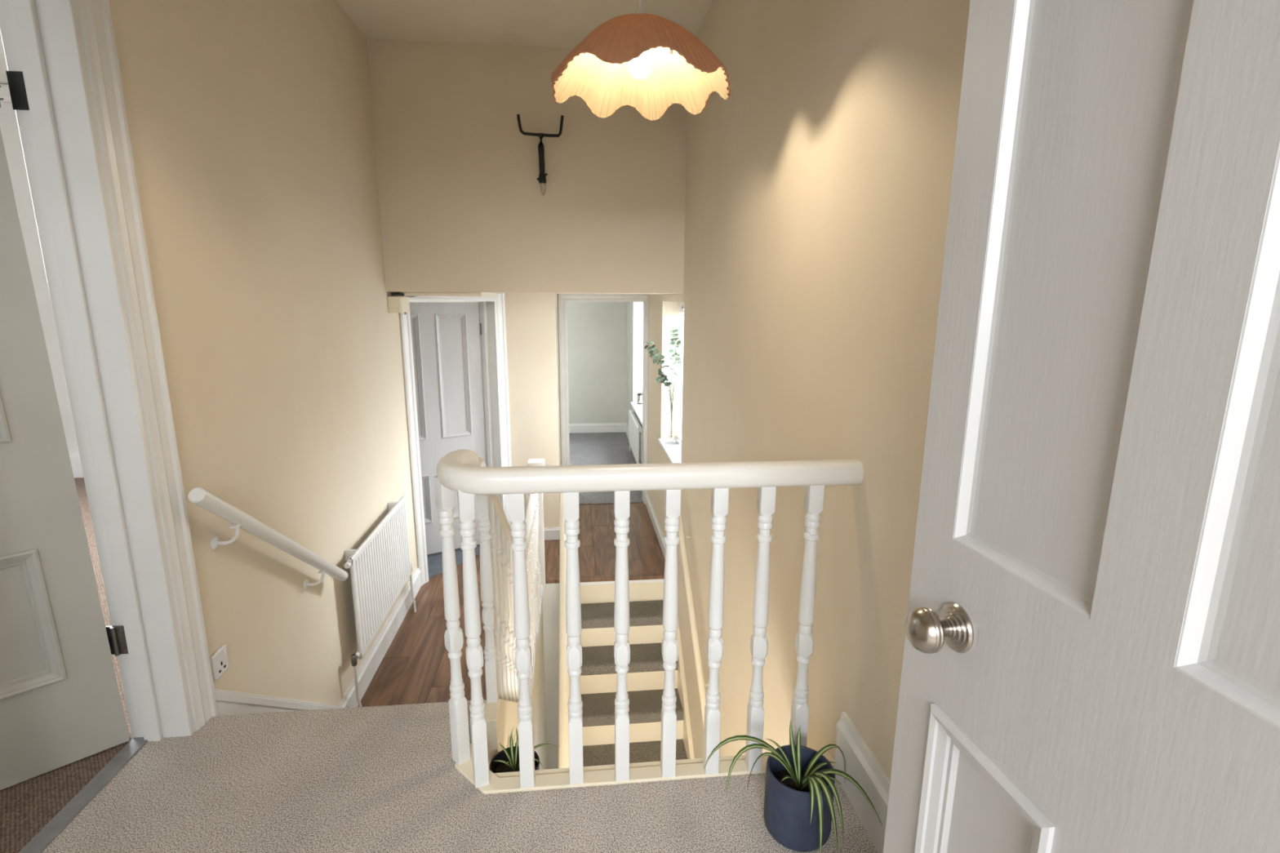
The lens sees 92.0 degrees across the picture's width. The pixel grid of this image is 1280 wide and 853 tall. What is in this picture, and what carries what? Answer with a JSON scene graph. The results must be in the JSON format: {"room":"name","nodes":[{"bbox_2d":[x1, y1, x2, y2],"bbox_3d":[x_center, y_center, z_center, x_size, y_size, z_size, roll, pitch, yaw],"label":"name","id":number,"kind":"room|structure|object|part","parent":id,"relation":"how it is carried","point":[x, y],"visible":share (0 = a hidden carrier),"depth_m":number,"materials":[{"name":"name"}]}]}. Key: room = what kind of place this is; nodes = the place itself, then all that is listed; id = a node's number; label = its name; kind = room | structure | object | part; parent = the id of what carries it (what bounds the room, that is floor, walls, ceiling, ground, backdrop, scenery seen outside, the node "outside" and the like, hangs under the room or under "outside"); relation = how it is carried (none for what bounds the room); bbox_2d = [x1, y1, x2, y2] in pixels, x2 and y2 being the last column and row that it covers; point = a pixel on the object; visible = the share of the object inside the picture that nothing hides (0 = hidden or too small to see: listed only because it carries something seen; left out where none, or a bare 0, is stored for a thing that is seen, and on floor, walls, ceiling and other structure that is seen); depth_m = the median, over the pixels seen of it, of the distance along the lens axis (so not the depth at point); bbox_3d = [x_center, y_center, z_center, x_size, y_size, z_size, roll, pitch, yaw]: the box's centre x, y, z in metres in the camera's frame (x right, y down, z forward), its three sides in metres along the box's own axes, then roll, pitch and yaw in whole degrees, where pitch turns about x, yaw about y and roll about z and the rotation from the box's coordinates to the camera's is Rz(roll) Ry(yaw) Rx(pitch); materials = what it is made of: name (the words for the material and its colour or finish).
{"room":"stair landing","nodes":[
{"label":"stair landing","id":0,"kind":"room"},
{"bbox_2d":[0,30,8,84],"bbox_3d":[-3.111,-1.702,1.467,3.170,0.100,5.400,-1,12,-6],"label":"ceiling","id":1,"kind":"structure","parent":0,"point":[3,67],"depth_m":3.59,"materials":[{"name":"white paint"}]},
{"bbox_2d":[0,102,79,455],"bbox_3d":[-3.119,-0.283,1.764,3.170,3.000,5.400,-1,12,-6],"label":"wall","id":2,"kind":"structure","parent":0,"point":[9,127],"depth_m":4.15,"materials":[{"name":"white paint"}]},
{"bbox_2d":[0,84,11,102],"bbox_3d":[-3.330,-2.130,3.994,3.070,0.100,0.060,-1,12,-6],"label":"crown molding","id":3,"kind":"structure","parent":2,"relation":"attached to","point":[4,89],"depth_m":3.90,"materials":[{"name":"white paint"}]},
{"bbox_2d":[69,455,84,478],"bbox_3d":[-3.345,0.277,4.518,3.070,0.166,0.020,-1,12,-6],"label":"baseboard","id":4,"kind":"structure","parent":2,"relation":"attached to","point":[75,460],"depth_m":4.43,"materials":[{"name":"white paint"}]},
{"bbox_2d":[18,737,147,852],"bbox_3d":[-1.446,1.016,1.453,0.050,0.011,0.815,-1,12,-6],"label":"threshold strip","id":5,"kind":"object","parent":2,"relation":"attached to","point":[66,815],"depth_m":1.62,"materials":[{"name":"grey metal"}]},
{"bbox_2d":[109,0,417,706],"bbox_3d":[-1.454,0.992,2.048,0.157,5.724,4.885,-1,12,-6],"label":"wall","id":6,"kind":"structure","parent":0,"point":[251,122],"depth_m":2.40,"materials":[{"name":"paint"}]},
{"bbox_2d":[0,0,195,742],"bbox_3d":[-1.395,-0.026,1.263,0.176,2.140,0.830,-1,12,-6],"label":"lining","id":7,"kind":"object","parent":6,"relation":"attached to","point":[47,74],"visible":0.98,"depth_m":1.61,"materials":[{"name":"white paint"}]},
{"bbox_2d":[0,85,128,790],"bbox_3d":[-1.795,-0.032,1.352,0.791,2.089,0.058,-11,16,-42],"label":"door","id":8,"kind":"structure","parent":7,"relation":"attached to","point":[60,703],"depth_m":1.63,"materials":[{"name":"paint"}]},
{"bbox_3d":[-1.674,-0.439,1.371,0.250,1.016,0.023,-11,16,-42],"label":"moulding","id":9,"kind":"part","parent":8,"relation":"part of","materials":[{"name":"paint"}]},
{"bbox_3d":[-1.680,0.522,1.597,0.251,0.395,0.014,-11,16,-42],"label":"panel","id":10,"kind":"part","parent":8,"relation":"part of","materials":[{"name":"paint"}]},
{"bbox_3d":[-1.667,0.525,1.583,0.243,0.387,0.023,-11,16,-42],"label":"moulding","id":11,"kind":"part","parent":8,"relation":"part of","materials":[{"name":"paint"}]},
{"bbox_2d":[76,0,217,730],"bbox_3d":[-1.299,-0.061,1.266,0.026,2.208,0.986,-1,12,-6],"label":"trim","id":12,"kind":"structure","parent":6,"relation":"attached to","point":[95,15],"depth_m":1.68,"materials":[{"name":"white paint"}]},
{"bbox_2d":[209,644,229,681],"bbox_3d":[-1.366,0.770,2.011,0.018,0.086,0.082,-1,12,-6],"label":"power socket","id":13,"kind":"object","parent":6,"relation":"attached to","point":[219,660],"visible":0.95,"depth_m":2.00,"materials":[{"name":"white plastic"}]},
{"bbox_2d":[187,487,347,589],"bbox_3d":[-1.365,0.451,2.342,0.098,0.756,1.012,-1,12,-6],"label":"wall handrail","id":14,"kind":"object","parent":6,"relation":"attached to","point":[199,496],"visible":1,"depth_m":2.09,"materials":[{"name":"white paint"}]},
{"bbox_2d":[214,688,341,715],"bbox_3d":[-1.408,1.242,2.509,0.022,1.040,0.928,-1,12,-6],"label":"baseboard","id":15,"kind":"structure","parent":6,"relation":"attached to","point":[228,702],"depth_m":2.20,"materials":[{"name":"white paint"}]},
{"bbox_2d":[337,567,421,708],"bbox_3d":[-1.537,1.274,3.752,0.022,0.145,1.665,-1,12,-6],"label":"baseboard","id":16,"kind":"structure","parent":6,"relation":"attached to","point":[366,673],"depth_m":3.62,"materials":[{"name":"white paint"}]},
{"bbox_2d":[343,495,416,706],"bbox_3d":[-1.495,0.956,3.574,0.076,0.841,1.107,-1,12,-6],"label":"radiator","id":17,"kind":"object","parent":6,"relation":"attached to","point":[380,567],"visible":1,"depth_m":3.41,"materials":[{"name":"white metal"}]},
{"bbox_3d":[-1.465,0.811,3.547,0.016,0.545,0.980,-1,12,-6],"label":"panel","id":18,"kind":"part","parent":17,"relation":"part of","materials":[{"name":"white paint"}]},
{"bbox_2d":[387,296,409,312],"bbox_3d":[-1.571,-0.797,4.033,0.079,0.103,0.235,-1,12,-6],"label":"junction box","id":19,"kind":"object","parent":6,"relation":"attached to","point":[395,304],"visible":0.94,"depth_m":3.93,"materials":[{"name":"beige paint"}]},
{"bbox_2d":[391,292,413,297],"bbox_3d":[-1.508,-0.856,3.993,0.053,0.036,0.219,11,16,41],"label":"cable","id":20,"kind":"object","parent":19,"relation":"on","point":[392,293],"visible":0.56,"depth_m":3.93,"materials":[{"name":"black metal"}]},
{"bbox_3d":[-1.534,-0.797,4.037,0.004,0.092,0.205,-1,12,-6],"label":"lid","id":21,"kind":"part","parent":19,"relation":"part of","materials":[{"name":"beige paint"}]},
{"bbox_2d":[0,477,877,852],"bbox_3d":[-2.056,0.980,2.143,5.121,0.224,5.200,-1,12,-6],"label":"floor","id":22,"kind":"structure","parent":0,"point":[385,779],"depth_m":1.62,"materials":[{"name":"beige carpet"}]},
{"bbox_2d":[433,449,863,794],"bbox_3d":[0.007,0.638,1.750,1.087,1.155,0.273,-1,12,-6],"label":"balustrade","id":23,"kind":"object","parent":22,"relation":"on","point":[458,470],"visible":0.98,"depth_m":1.60,"materials":[{"name":"white paint"}]},
{"bbox_3d":[0.016,0.126,1.554,1.093,0.073,0.248,1,12,5],"label":"handrail","id":24,"kind":"part","parent":23,"relation":"part of","materials":[{"name":"white paint"}]},
{"bbox_3d":[-0.362,1.162,1.859,0.175,0.030,0.180,-1,12,-6],"label":"trim ledge","id":25,"kind":"object","parent":23,"relation":"attached to","visible":0},
{"bbox_2d":[489,727,559,773],"bbox_3d":[-0.346,1.014,1.810,0.189,0.270,0.144,4,12,16],"label":"spider plant","id":26,"kind":"object","parent":25,"relation":"on","point":[507,760],"visible":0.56,"depth_m":1.82,"materials":[{"name":"green plant"}]},
{"bbox_3d":[-0.368,1.067,1.828,0.144,0.160,0.144,-1,12,-6],"label":"pot","id":27,"kind":"part","parent":26,"relation":"part of","materials":[{"name":"black ceramic"}]},
{"bbox_2d":[704,720,882,852],"bbox_3d":[0.363,0.881,1.493,0.412,0.268,0.222,-1,12,-6],"label":"spider plant","id":28,"kind":"object","parent":22,"relation":"on","point":[800,788],"visible":1,"depth_m":1.49,"materials":[{"name":"green plant"}]},
{"bbox_3d":[0.394,0.922,1.535,0.164,0.170,0.164,-1,12,-6],"label":"pot","id":29,"kind":"part","parent":28,"relation":"part of","materials":[{"name":"blue ceramic"}]},
{"bbox_2d":[883,0,1279,852],"bbox_3d":[0.413,0.217,0.540,0.104,1.942,0.626,-2,12,-9],"label":"door","id":30,"kind":"structure","parent":22,"relation":"on","point":[1091,664],"depth_m":0.56,"materials":[{"name":"paint"}]},
{"bbox_3d":[0.352,0.249,0.754,0.050,0.054,0.054,-1,12,-6],"label":"knob","id":31,"kind":"part","parent":30,"relation":"part of","materials":[{"name":"silver metal"}]},
{"bbox_3d":[0.403,0.667,0.776,0.023,0.580,0.195,-2,12,-9],"label":"moulding","id":32,"kind":"part","parent":30,"relation":"part of","materials":[{"name":"paint"}]},
{"bbox_3d":[0.422,0.667,0.779,0.014,0.588,0.203,-2,12,-9],"label":"panel","id":33,"kind":"part","parent":30,"relation":"part of","materials":[{"name":"paint"}]},
{"bbox_3d":[0.412,-0.243,0.587,0.013,0.821,0.197,-2,12,-9],"label":"moulding","id":34,"kind":"part","parent":30,"relation":"part of","materials":[{"name":"paint"}]},
{"bbox_3d":[0.426,-0.243,0.590,0.014,0.829,0.205,-2,12,-9],"label":"panel","id":35,"kind":"part","parent":30,"relation":"part of","materials":[{"name":"paint"}]},
{"bbox_3d":[0.456,-0.187,0.320,0.024,0.821,0.200,-1,12,-6],"label":"moulding","id":36,"kind":"part","parent":30,"relation":"part of","materials":[{"name":"paint"}]},
{"bbox_3d":[0.470,-0.187,0.322,0.014,0.829,0.208,-2,12,-9],"label":"panel","id":37,"kind":"part","parent":30,"relation":"part of","materials":[{"name":"paint"}]},
{"bbox_2d":[504,293,511,466],"bbox_3d":[-1.421,0.095,4.805,0.110,2.222,1.060,7,14,31],"label":"wall","id":38,"kind":"structure","parent":0,"point":[504,294],"depth_m":5.13,"materials":[{"name":"paint"}]},
{"bbox_2d":[399,293,511,586],"bbox_3d":[-1.362,0.044,4.760,0.026,2.142,0.991,7,14,31],"label":"trim angled architrave","id":39,"kind":"structure","parent":38,"relation":"attached to","point":[499,301],"depth_m":4.52,"materials":[{"name":"white paint"}]},
{"bbox_2d":[478,301,502,505],"bbox_3d":[-1.433,0.069,4.801,0.137,2.076,0.850,7,14,31],"label":"lining","id":40,"kind":"object","parent":38,"relation":"attached to","point":[487,338],"visible":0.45,"depth_m":5.05,"materials":[{"name":"white paint"}]},
{"bbox_2d":[409,302,486,555],"bbox_3d":[-1.640,0.043,4.939,0.821,2.033,0.053,-7,14,-31],"label":"door","id":41,"kind":"structure","parent":40,"relation":"attached to","point":[446,335],"depth_m":4.93,"materials":[{"name":"paint"}]},
{"bbox_3d":[-1.801,-0.367,4.757,0.250,0.995,0.014,-7,14,-31],"label":"panel","id":42,"kind":"part","parent":41,"relation":"part of","materials":[{"name":"paint"}]},
{"bbox_3d":[-1.792,-0.364,4.742,0.242,0.987,0.023,-7,14,-31],"label":"moulding","id":43,"kind":"part","parent":41,"relation":"part of","materials":[{"name":"paint"}]},
{"bbox_3d":[-1.806,0.591,4.958,0.250,0.414,0.014,-7,14,-31],"label":"panel","id":44,"kind":"part","parent":41,"relation":"part of","materials":[{"name":"paint"}]},
{"bbox_3d":[-1.796,0.595,4.942,0.242,0.406,0.023,-7,14,-31],"label":"moulding","id":45,"kind":"part","parent":41,"relation":"part of","materials":[{"name":"paint"}]},
{"bbox_3d":[-1.493,-0.405,4.943,0.250,0.995,0.014,-7,14,-31],"label":"panel","id":46,"kind":"part","parent":41,"relation":"part of","materials":[{"name":"paint"}]},
{"bbox_3d":[-1.483,-0.401,4.927,0.242,0.987,0.023,-7,14,-31],"label":"moulding","id":47,"kind":"part","parent":41,"relation":"part of","materials":[{"name":"paint"}]},
{"bbox_3d":[-1.498,0.554,5.143,0.250,0.414,0.014,-7,14,-31],"label":"panel","id":48,"kind":"part","parent":41,"relation":"part of","materials":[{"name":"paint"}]},
{"bbox_3d":[-1.488,0.557,5.128,0.242,0.406,0.023,-7,14,-31],"label":"moulding","id":49,"kind":"part","parent":41,"relation":"part of","materials":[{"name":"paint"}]},
{"bbox_2d":[357,431,665,707],"bbox_3d":[-1.173,0.903,6.361,4.850,0.206,6.940,-1,12,-6],"label":"floor","id":50,"kind":"structure","parent":0,"point":[415,668],"depth_m":4.77,"materials":[{"name":"brown wood"}]},
{"bbox_2d":[483,698,519,769],"bbox_3d":[-0.939,1.245,2.421,0.898,0.906,1.000,-1,12,-6],"label":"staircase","id":51,"kind":"structure","parent":50,"relation":"on","point":[500,717],"depth_m":1.96,"materials":[{"name":"beige paint"}]},
{"bbox_2d":[475,457,526,702],"bbox_3d":[-0.527,0.943,2.423,0.100,1.947,1.138,-1,12,-6],"label":"balustrade","id":52,"kind":"object","parent":51,"relation":"on","point":[496,554],"visible":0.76,"depth_m":2.04,"materials":[{"name":"white paint"}]},
{"bbox_3d":[-0.515,0.382,2.279,0.065,0.789,1.084,-1,12,-5],"label":"handrail","id":53,"kind":"part","parent":52,"relation":"part of","materials":[{"name":"white paint"}]},
{"bbox_2d":[524,458,546,693],"bbox_3d":[-0.669,0.905,3.802,0.116,1.036,1.612,-1,12,-6],"label":"balustrade","id":54,"kind":"object","parent":50,"relation":"on","point":[535,536],"visible":0.62,"depth_m":3.90,"materials":[{"name":"white paint"}]},
{"bbox_3d":[-0.659,0.526,3.676,0.060,0.056,1.520,-1,12,-6],"label":"handrail","id":55,"kind":"part","parent":54,"relation":"part of","materials":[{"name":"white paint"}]},
{"bbox_3d":[-0.750,0.769,4.536,0.086,1.000,0.083,-1,12,-6],"label":"newel post","id":56,"kind":"part","parent":54,"relation":"part of","materials":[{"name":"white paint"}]},
{"bbox_2d":[499,604,547,769],"bbox_3d":[-0.596,2.172,3.422,0.053,2.860,2.900,-1,12,-6],"label":"wall","id":57,"kind":"structure","parent":0,"point":[538,701],"depth_m":4.25,"materials":[{"name":"beige paint"}]},
{"bbox_2d":[529,585,542,700],"bbox_3d":[-0.652,1.359,3.837,0.025,0.054,1.690,-1,12,-6],"label":"trim","id":58,"kind":"structure","parent":57,"relation":"attached to","point":[541,596],"depth_m":3.79,"materials":[{"name":"white paint"}]},
{"bbox_2d":[336,0,712,48],"bbox_3d":[-0.371,-1.851,1.446,2.281,0.100,4.848,-1,12,-6],"label":"ceiling","id":59,"kind":"structure","parent":0,"point":[534,23],"depth_m":3.31,"materials":[{"name":"paint"}]},
{"bbox_2d":[551,0,730,120],"bbox_3d":[0.007,-1.382,1.662,0.507,0.903,0.502,-1,12,-6],"label":"pendant lamp","id":60,"kind":"object","parent":59,"relation":"hanging from","point":[647,63],"visible":1,"depth_m":1.81,"materials":[{"name":"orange fabric"}]},
{"bbox_3d":[0.000,-1.031,1.736,0.066,0.093,0.066,-1,12,-6],"label":"bulb","id":61,"kind":"part","parent":60,"relation":"part of","materials":[{"name":"white glass"}]},
{"bbox_2d":[366,38,687,293],"bbox_3d":[-0.682,-1.604,3.888,2.044,1.487,0.130,-1,12,-6],"label":"wall","id":62,"kind":"structure","parent":0,"point":[464,208],"depth_m":3.84,"materials":[{"name":"paint"}]},
{"bbox_2d":[516,114,564,195],"bbox_3d":[-0.603,-1.657,3.784,0.281,0.462,0.067,-1,12,-6],"label":"bracket","id":63,"kind":"object","parent":62,"relation":"attached to","point":[542,175],"visible":1,"depth_m":3.75,"materials":[{"name":"black metal"}]},
{"bbox_2d":[504,293,560,527],"bbox_3d":[-0.979,-0.083,5.667,0.464,2.222,0.890,-1,12,-6],"label":"wall","id":64,"kind":"structure","parent":0,"point":[531,318],"depth_m":5.17,"materials":[{"name":"paint"}]},
{"bbox_2d":[543,527,559,540],"bbox_3d":[-0.897,0.946,5.423,0.384,0.110,0.022,-1,12,-6],"label":"baseboard","id":65,"kind":"structure","parent":64,"relation":"attached to","point":[550,533],"depth_m":5.43,"materials":[{"name":"white paint"}]},
{"bbox_2d":[390,291,677,296],"bbox_3d":[-1.582,-1.148,5.137,3.951,0.127,2.400,-1,12,-6],"label":"ceiling","id":66,"kind":"structure","parent":0,"point":[406,293],"depth_m":4.02,"materials":[{"name":"paint"}]},
{"bbox_2d":[542,586,559,769],"bbox_3d":[-0.624,2.230,4.911,0.300,2.136,0.040,-1,12,-6],"label":"wall","id":67,"kind":"structure","parent":0,"point":[550,602],"depth_m":4.81,"materials":[{"name":"white paint"}]},
{"bbox_2d":[545,578,664,586],"bbox_3d":[-0.254,1.193,4.718,0.980,0.026,0.020,-1,12,-6],"label":"trim","id":68,"kind":"structure","parent":67,"relation":"attached to","point":[655,580],"depth_m":4.71,"materials":[{"name":"white paint"}]},
{"bbox_2d":[545,573,664,583],"bbox_3d":[-0.252,1.162,4.733,0.962,0.031,0.048,-1,12,-6],"label":"trim","id":69,"kind":"structure","parent":67,"relation":"attached to","point":[652,575],"depth_m":4.72,"materials":[{"name":"brown wood"}]},
{"bbox_2d":[455,301,645,504],"bbox_3d":[-0.994,-0.370,6.129,2.700,2.596,0.130,-1,12,-6],"label":"wall","id":70,"kind":"structure","parent":0,"point":[455,301],"depth_m":6.02,"materials":[{"name":"paint"}]},
{"bbox_2d":[557,293,648,503],"bbox_3d":[-0.355,-0.236,6.146,0.871,2.132,0.026,-1,12,-6],"label":"trim doorway architrave","id":71,"kind":"structure","parent":70,"relation":"attached to","point":[562,299],"depth_m":6.04,"materials":[{"name":"white paint"}]},
{"bbox_2d":[566,302,644,501],"bbox_3d":[-0.346,-0.222,6.230,0.805,2.070,0.140,-1,12,-6],"label":"lining","id":72,"kind":"object","parent":70,"relation":"attached to","point":[643,302],"visible":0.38,"depth_m":6.25,"materials":[{"name":"white paint"}]},
{"bbox_2d":[578,500,643,504],"bbox_3d":[-0.341,0.792,6.422,0.760,0.012,0.050,-1,12,-6],"label":"trim","id":73,"kind":"structure","parent":70,"relation":"attached to","point":[631,501],"depth_m":6.41,"materials":[{"name":"metal"}]},
{"bbox_2d":[566,302,626,423],"bbox_3d":[-0.956,-1.106,9.526,3.700,2.646,0.105,-1,12,-6],"label":"wall","id":74,"kind":"structure","parent":0,"point":[597,331],"depth_m":9.53,"materials":[{"name":"paint"}]},
{"bbox_2d":[568,422,626,433],"bbox_3d":[-1.453,0.039,9.647,2.500,0.150,0.022,-1,12,-6],"label":"baseboard","id":75,"kind":"structure","parent":74,"relation":"attached to","point":[605,427],"depth_m":9.72,"materials":[{"name":"white paint"}]},
{"bbox_2d":[626,302,643,459],"bbox_3d":[0.516,-0.776,7.986,1.100,2.646,3.335,-1,12,-6],"label":"wall","id":76,"kind":"structure","parent":0,"point":[634,309],"depth_m":8.56,"materials":[{"name":"paint"}]},
{"bbox_2d":[625,422,642,463],"bbox_3d":[-0.052,0.347,8.207,0.022,0.150,3.245,-1,12,-6],"label":"baseboard","id":77,"kind":"structure","parent":76,"relation":"attached to","point":[626,424],"depth_m":9.48,"materials":[{"name":"white paint"}]},
{"bbox_2d":[628,409,642,463],"bbox_3d":[-0.051,0.189,7.878,0.079,0.596,1.357,-1,12,-6],"label":"radiator","id":78,"kind":"object","parent":76,"relation":"attached to","point":[635,430],"visible":0.94,"depth_m":7.60,"materials":[{"name":"white metal"}]},
{"bbox_2d":[647,0,970,781],"bbox_3d":[0.527,0.773,3.147,0.230,5.724,6.700,-1,12,-6],"label":"wall","id":79,"kind":"structure","parent":0,"point":[818,192],"depth_m":1.85,"materials":[{"name":"paint"}]},
{"bbox_2d":[644,492,666,559],"bbox_3d":[0.149,0.907,5.585,0.022,0.130,1.690,-1,12,-6],"label":"baseboard","id":80,"kind":"structure","parent":79,"relation":"attached to","point":[658,531],"depth_m":5.58,"materials":[{"name":"white paint"}]},
{"bbox_2d":[657,306,684,462],"bbox_3d":[0.325,-0.344,4.684,0.226,1.182,1.070,-1,12,-6],"label":"window","id":81,"kind":"structure","parent":79,"relation":"in","point":[673,452],"depth_m":4.94,"materials":[{"name":"white plastic"}]},
{"bbox_3d":[0.305,0.221,4.800,0.191,0.030,1.070,-1,12,-6],"label":"sill","id":82,"kind":"part","parent":81,"relation":"part of","materials":[{"name":"white paint"}]},
{"bbox_2d":[676,302,684,442],"bbox_3d":[0.373,-0.368,4.681,0.040,1.128,0.965,-1,12,-6],"label":"blind","id":83,"kind":"object","parent":81,"relation":"attached to","point":[679,411],"visible":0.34,"depth_m":5.04,"materials":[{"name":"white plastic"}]},
{"bbox_3d":[0.262,-0.107,5.070,0.123,0.500,0.123,-1,12,-6],"label":"glass vase","id":84,"kind":"object","parent":81,"relation":"on","visible":0},
{"bbox_2d":[644,341,671,406],"bbox_3d":[0.153,-0.297,5.023,0.232,0.790,0.111,-1,12,-6],"label":"eucalyptus sprig","id":85,"kind":"object","parent":84,"relation":"in","point":[656,356],"visible":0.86,"depth_m":4.97,"materials":[{"name":"green plant"}]},
{"bbox_2d":[655,372,671,437],"bbox_3d":[0.202,-0.185,5.034,0.118,0.566,0.119,7,13,28],"label":"eucalyptus sprig","id":86,"kind":"object","parent":84,"relation":"in","point":[664,378],"visible":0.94,"depth_m":4.98,"materials":[{"name":"green plant"}]},
{"bbox_2d":[661,366,671,420],"bbox_3d":[0.208,-0.198,5.026,0.091,0.575,0.092,4,12,18],"label":"flower","id":87,"kind":"object","parent":84,"relation":"in","point":[666,371],"visible":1,"depth_m":4.95,"materials":[{"name":"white plant"}]},
{"bbox_3d":[0.236,-0.178,5.043,0.062,0.530,0.004,-5,13,-25],"label":"stem","id":88,"kind":"part","parent":87,"relation":"part of","materials":[{"name":"green plant"}]},
{"bbox_2d":[666,374,676,397],"bbox_3d":[0.252,-0.164,5.006,0.086,0.518,0.086,-9,15,-37],"label":"flower","id":89,"kind":"object","parent":84,"relation":"in","point":[672,378],"visible":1,"depth_m":4.94,"materials":[{"name":"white plant"}]},
{"bbox_2d":[668,327,682,436],"bbox_3d":[0.287,-0.354,5.030,0.112,0.901,0.120,-1,12,-6],"label":"eucalyptus sprig","id":90,"kind":"object","parent":84,"relation":"in","point":[673,331],"visible":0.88,"depth_m":4.99,"materials":[{"name":"green plant"}]},
{"bbox_3d":[0.273,-0.354,5.028,0.036,0.901,0.029,-1,12,-6],"label":"stem","id":91,"kind":"part","parent":90,"relation":"part of","materials":[{"name":"green plant"}]},
{"bbox_2d":[670,363,682,418],"bbox_3d":[0.290,-0.210,5.022,0.097,0.602,0.098,-1,12,-6],"label":"flower","id":92,"kind":"object","parent":84,"relation":"in","point":[677,368],"visible":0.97,"depth_m":4.94,"materials":[{"name":"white plant"}]},
{"bbox_3d":[0.276,-0.190,5.039,0.043,0.555,0.004,12,16,43],"label":"stem","id":93,"kind":"part","parent":92,"relation":"part of","materials":[{"name":"green plant"}]},
{"bbox_2d":[678,509,707,728],"bbox_3d":[0.351,1.348,3.433,0.081,1.432,1.684,-1,12,-6],"label":"wall handrail","id":94,"kind":"object","parent":79,"relation":"attached to","point":[700,680],"visible":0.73,"depth_m":3.58,"materials":[{"name":"beige paint"}]},
{"bbox_2d":[834,711,890,852],"bbox_3d":[0.650,1.071,0.782,0.022,0.190,1.910,-1,12,-6],"label":"baseboard","id":95,"kind":"structure","parent":79,"relation":"attached to","point":[861,765],"depth_m":1.55,"materials":[{"name":"white paint"}]},
{"bbox_3d":[-0.419,3.813,2.810,2.281,0.100,5.200,-1,12,-6],"label":"floor","id":96,"kind":"structure","parent":0,"visible":0},
{"bbox_2d":[579,582,694,766],"bbox_3d":[-0.017,2.513,3.792,0.774,2.399,2.460,-1,12,-6],"label":"staircase","id":97,"kind":"structure","parent":96,"relation":"on","point":[646,673],"depth_m":4.35,"materials":[{"name":"beige paint"}]},
{"bbox_2d":[558,493,569,768],"bbox_3d":[-0.433,2.164,3.665,0.068,3.053,2.442,-1,12,-6],"label":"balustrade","id":98,"kind":"object","parent":97,"relation":"on","point":[564,678],"visible":0.44,"depth_m":3.60,"materials":[{"name":"beige paint"}]},
{"bbox_3d":[0.268,-0.720,7.722,0.350,2.650,1.670,-1,12,-6],"label":"wall","id":99,"kind":"structure","parent":0,"visible":0},
{"bbox_2d":[631,401,642,425],"bbox_3d":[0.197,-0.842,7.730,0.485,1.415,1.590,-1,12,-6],"label":"window sill","id":100,"kind":"structure","parent":99,"relation":"in","point":[637,408],"depth_m":8.05,"materials":[{"name":"white paint"}]},
{"bbox_2d":[637,392,642,404],"bbox_3d":[0.002,-0.380,8.448,0.082,0.145,0.082,-1,12,-6],"label":"candle jar","id":101,"kind":"object","parent":100,"relation":"on","point":[639,395],"visible":0.8,"depth_m":8.41,"materials":[{"name":"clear glass"}]}
]}

